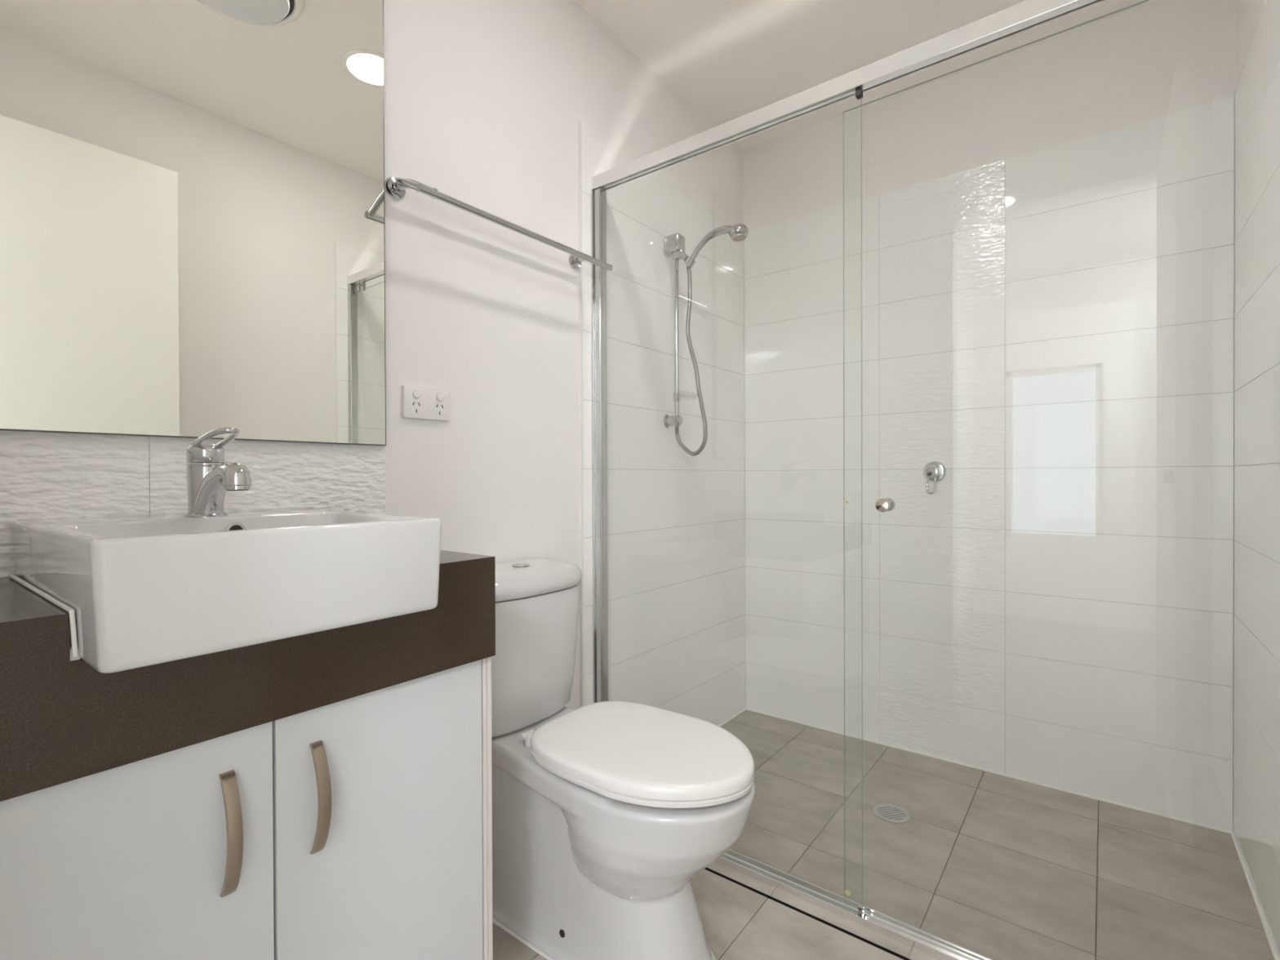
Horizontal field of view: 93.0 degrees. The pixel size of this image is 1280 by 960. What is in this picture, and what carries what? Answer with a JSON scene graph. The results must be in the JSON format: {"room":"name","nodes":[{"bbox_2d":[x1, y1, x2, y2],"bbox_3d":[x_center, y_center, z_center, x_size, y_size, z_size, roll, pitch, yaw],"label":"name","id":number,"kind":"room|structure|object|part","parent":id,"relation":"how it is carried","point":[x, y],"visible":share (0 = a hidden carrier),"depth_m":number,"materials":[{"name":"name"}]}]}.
{"room":"bathroom","nodes":[
{"label":"bathroom","id":0,"kind":"room"},
{"bbox_2d":[0,0,745,725],"bbox_3d":[-0.317,-0.204,1.700,0.129,2.500,2.617,0,0,37],"label":"wall","id":1,"kind":"structure","parent":0,"point":[508,109],"depth_m":1.69,"materials":[{"name":"white paint"}]},
{"bbox_2d":[0,0,386,445],"bbox_3d":[-0.767,-0.595,1.002,0.014,1.048,0.726,0,0,37],"label":"mirror","id":2,"kind":"object","parent":1,"relation":"attached to","point":[193,229],"visible":1,"depth_m":1.01,"materials":[{"name":"grey mirror"}]},
{"bbox_2d":[401,385,450,421],"bbox_3d":[-0.485,-0.174,1.385,0.016,0.071,0.120,0,0,37],"label":"power outlet","id":3,"kind":"object","parent":1,"relation":"attached to","point":[417,402],"visible":1,"depth_m":1.38,"materials":[{"name":"white plastic"}]},
{"bbox_2d":[412,390,420,398],"bbox_3d":[-0.499,-0.192,1.358,0.006,0.019,0.019,0,0,37],"label":"switch","id":4,"kind":"object","parent":3,"relation":"attached to","point":[415,393],"depth_m":1.36,"materials":[{"name":"white plastic"}]},
{"bbox_2d":[435,392,443,400],"bbox_3d":[-0.463,-0.192,1.406,0.006,0.019,0.019,0,0,37],"label":"switch","id":5,"kind":"object","parent":3,"relation":"attached to","point":[439,396],"depth_m":1.40,"materials":[{"name":"white plastic"}]},
{"bbox_2d":[384,176,613,271],"bbox_3d":[-0.312,-0.626,1.514,0.134,0.074,0.615,0,0,37],"label":"towel rail","id":6,"kind":"object","parent":1,"relation":"attached to","point":[395,188],"visible":1,"depth_m":1.35,"materials":[{"name":"silver metal"}]},
{"bbox_3d":[-0.479,-0.617,1.269,0.093,0.056,0.018,0,0,37],"label":"arm","id":7,"kind":"part","parent":6,"relation":"part of","materials":[{"name":"silver metal"}]},
{"bbox_3d":[-0.493,-0.637,1.331,0.058,0.023,0.077,0,0,37],"label":"arm","id":8,"kind":"part","parent":6,"relation":"part of","materials":[{"name":"silver metal"}]},
{"bbox_3d":[-0.139,-0.621,1.739,0.124,0.055,0.014,0,0,37],"label":"arm","id":9,"kind":"part","parent":6,"relation":"part of","materials":[{"name":"silver metal"}]},
{"bbox_3d":[-0.174,-0.033,1.798,0.008,2.056,0.008,0,0,37],"label":"tile trim","id":10,"kind":"part","parent":1,"relation":"part of","materials":[{"name":"white metal"}]},
{"bbox_2d":[663,232,696,428],"bbox_3d":[0.144,-0.518,2.112,0.118,0.672,0.052,0,0,37],"label":"shower rail","id":11,"kind":"object","parent":1,"relation":"attached to","point":[673,244],"visible":1,"depth_m":2.12,"materials":[{"name":"grey metal"}]},
{"bbox_2d":[673,391,697,400],"bbox_3d":[0.151,-0.289,2.109,0.082,0.030,0.108,0,0,37],"label":"soap dish","id":12,"kind":"object","parent":11,"relation":"attached to","point":[686,398],"visible":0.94,"depth_m":2.10,"materials":[{"name":"clear plastic"}]},
{"bbox_2d":[675,223,748,456],"bbox_3d":[0.234,-0.461,2.043,0.284,0.757,0.064,0,0,37],"label":"shower","id":13,"kind":"object","parent":11,"relation":"attached to","point":[739,232],"visible":1,"depth_m":2.07,"materials":[{"name":"grey metal"}]},
{"bbox_3d":[0.234,-0.786,2.041,0.187,0.107,0.028,0,0,37],"label":"handle","id":14,"kind":"part","parent":13,"relation":"part of","materials":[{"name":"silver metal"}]},
{"bbox_2d":[573,0,1156,151],"bbox_3d":[0.333,-1.444,1.211,1.755,0.080,2.587,0,0,37],"label":"ceiling","id":15,"kind":"structure","parent":0,"point":[729,60],"depth_m":1.94,"materials":[{"name":"white paint"}]},
{"bbox_2d":[492,707,1279,959],"bbox_3d":[0.307,1.018,1.179,1.527,0.056,2.473,0,0,37],"label":"floor","id":16,"kind":"structure","parent":0,"point":[993,865],"depth_m":1.55,"materials":[{"name":"grey tile"}]},
{"bbox_2d":[0,656,493,959],"bbox_3d":[-0.610,0.654,0.889,0.410,0.694,0.704,0,0,37],"label":"vanity cabinet","id":17,"kind":"object","parent":16,"relation":"on","point":[360,827],"visible":0.88,"depth_m":0.79,"materials":[{"name":"white laminate"}]},
{"bbox_3d":[-0.580,0.604,0.660,0.020,0.586,0.328,0,0,37],"label":"door","id":18,"kind":"part","parent":17,"relation":"part of","materials":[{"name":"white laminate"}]},
{"bbox_3d":[-0.492,0.431,0.732,0.032,0.148,0.016,0,0,37],"label":"handle","id":19,"kind":"part","parent":17,"relation":"part of","materials":[{"name":"silver metal"}]},
{"bbox_2d":[0,550,495,801],"bbox_3d":[-0.619,0.221,0.893,0.384,0.172,0.706,0,0,37],"label":"countertop","id":20,"kind":"structure","parent":17,"relation":"on","point":[62,720],"depth_m":0.70,"materials":[{"name":"brown stone"}]},
{"bbox_2d":[8,508,441,673],"bbox_3d":[-0.583,0.120,0.863,0.472,0.130,0.388,0,0,37],"label":"basin","id":21,"kind":"object","parent":20,"relation":"in","point":[136,591],"visible":0.98,"depth_m":0.69,"materials":[{"name":"white ceramic"}]},
{"bbox_2d":[183,426,252,517],"bbox_3d":[-0.613,-0.009,0.885,0.166,0.132,0.055,0,0,37],"label":"mixer tap","id":22,"kind":"object","parent":21,"relation":"on","point":[207,484],"visible":1,"depth_m":0.89,"materials":[{"name":"silver metal"}]},
{"bbox_3d":[-0.625,-0.050,0.894,0.127,0.049,0.048,0,0,37],"label":"lever","id":23,"kind":"part","parent":22,"relation":"part of","materials":[{"name":"silver metal"}]},
{"bbox_3d":[-0.607,0.016,0.880,0.149,0.083,0.039,0,0,37],"label":"spout","id":24,"kind":"part","parent":22,"relation":"part of","materials":[{"name":"silver metal"}]},
{"bbox_3d":[-0.429,0.430,0.816,0.032,0.148,0.016,0,0,37],"label":"handle","id":25,"kind":"part","parent":17,"relation":"part of","materials":[{"name":"silver metal"}]},
{"bbox_3d":[-0.379,0.602,0.923,0.020,0.586,0.327,0,0,37],"label":"door","id":26,"kind":"part","parent":17,"relation":"part of","materials":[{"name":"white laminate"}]},
{"bbox_3d":[-0.414,0.652,1.172,0.378,0.693,0.018,0,0,37],"label":"panel","id":27,"kind":"part","parent":17,"relation":"part of","materials":[{"name":"white"}]},
{"bbox_2d":[491,556,755,959],"bbox_3d":[-0.084,0.603,1.326,0.706,0.792,0.417,0,0,37],"label":"toilet","id":28,"kind":"object","parent":16,"relation":"on","point":[606,814],"visible":0.95,"depth_m":1.24,"materials":[{"name":"white ceramic"}]},
{"bbox_3d":[-0.292,0.239,1.483,0.184,0.058,0.417,0,0,37],"label":"cistern lid","id":29,"kind":"part","parent":28,"relation":"part of","materials":[{"name":"white ceramic"}]},
{"bbox_3d":[0.011,0.550,1.261,0.476,0.028,0.338,0,0,37],"label":"lid","id":30,"kind":"part","parent":28,"relation":"part of","materials":[{"name":"white plastic"}]},
{"bbox_3d":[0.011,0.572,1.261,0.474,0.012,0.336,0,0,37],"label":"seat","id":31,"kind":"part","parent":28,"relation":"part of","materials":[{"name":"white plastic"}]},
{"bbox_2d":[591,0,1149,959],"bbox_3d":[0.476,0.040,1.399,1.515,1.909,0.064,0,0,37],"label":"shower door frame","id":32,"kind":"structure","parent":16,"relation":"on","point":[1027,15],"depth_m":1.45,"materials":[{"name":"silver metal"}]},
{"bbox_3d":[0.192,0.052,1.597,0.771,1.861,0.006,0,0,37],"label":"fixed panel","id":33,"kind":"part","parent":32,"relation":"part of","materials":[{"name":"clear glass"}]},
{"bbox_3d":[0.470,-0.895,1.390,1.515,0.038,0.046,0,0,37],"label":"head rail","id":34,"kind":"part","parent":32,"relation":"part of","materials":[{"name":"silver metal"}]},
{"bbox_3d":[0.536,0.056,1.338,0.031,0.031,0.026,0,0,37],"label":"knob","id":35,"kind":"part","parent":32,"relation":"part of","materials":[{"name":"silver metal"}]},
{"bbox_3d":[0.555,0.055,1.363,0.031,0.031,0.026,0,0,37],"label":"knob","id":36,"kind":"part","parent":32,"relation":"part of","materials":[{"name":"silver metal"}]},
{"bbox_3d":[0.772,0.066,1.178,0.753,1.830,0.006,0,0,37],"label":"sliding door","id":37,"kind":"part","parent":32,"relation":"part of","materials":[{"name":"clear glass"}]},
{"bbox_2d":[872,803,911,823],"bbox_3d":[0.747,0.991,1.804,0.104,0.005,0.104,0,0,37],"label":"floor drain","id":38,"kind":"object","parent":16,"relation":"on","point":[891,813],"visible":1,"depth_m":1.80,"materials":[{"name":"grey metal"}]},
{"bbox_2d":[743,0,1237,831],"bbox_3d":[1.088,-0.212,2.197,1.755,2.500,0.120,0,0,37],"label":"wall","id":39,"kind":"structure","parent":0,"point":[1048,243],"depth_m":2.00,"materials":[{"name":"white tile"}]},
{"bbox_2d":[923,461,946,494],"bbox_3d":[1.026,-0.008,2.130,0.074,0.117,0.064,0,0,37],"label":"shower mixer","id":40,"kind":"object","parent":39,"relation":"attached to","point":[933,471],"visible":1,"depth_m":2.12,"materials":[{"name":"silver metal"}]},
{"bbox_3d":[1.016,0.015,2.115,0.033,0.070,0.028,0,0,37],"label":"lever","id":41,"kind":"part","parent":40,"relation":"part of","materials":[{"name":"silver metal"}]},
{"bbox_3d":[1.042,-0.030,2.150,0.074,0.074,0.013,0,0,37],"label":"wall plate","id":42,"kind":"part","parent":40,"relation":"part of","materials":[{"name":"silver metal"}]},
{"bbox_2d":[1233,0,1279,959],"bbox_3d":[0.977,-0.203,0.709,0.122,2.500,2.617,0,0,37],"label":"wall","id":43,"kind":"structure","parent":0,"point":[1256,542],"depth_m":1.41,"materials":[{"name":"white tile"}]}
]}

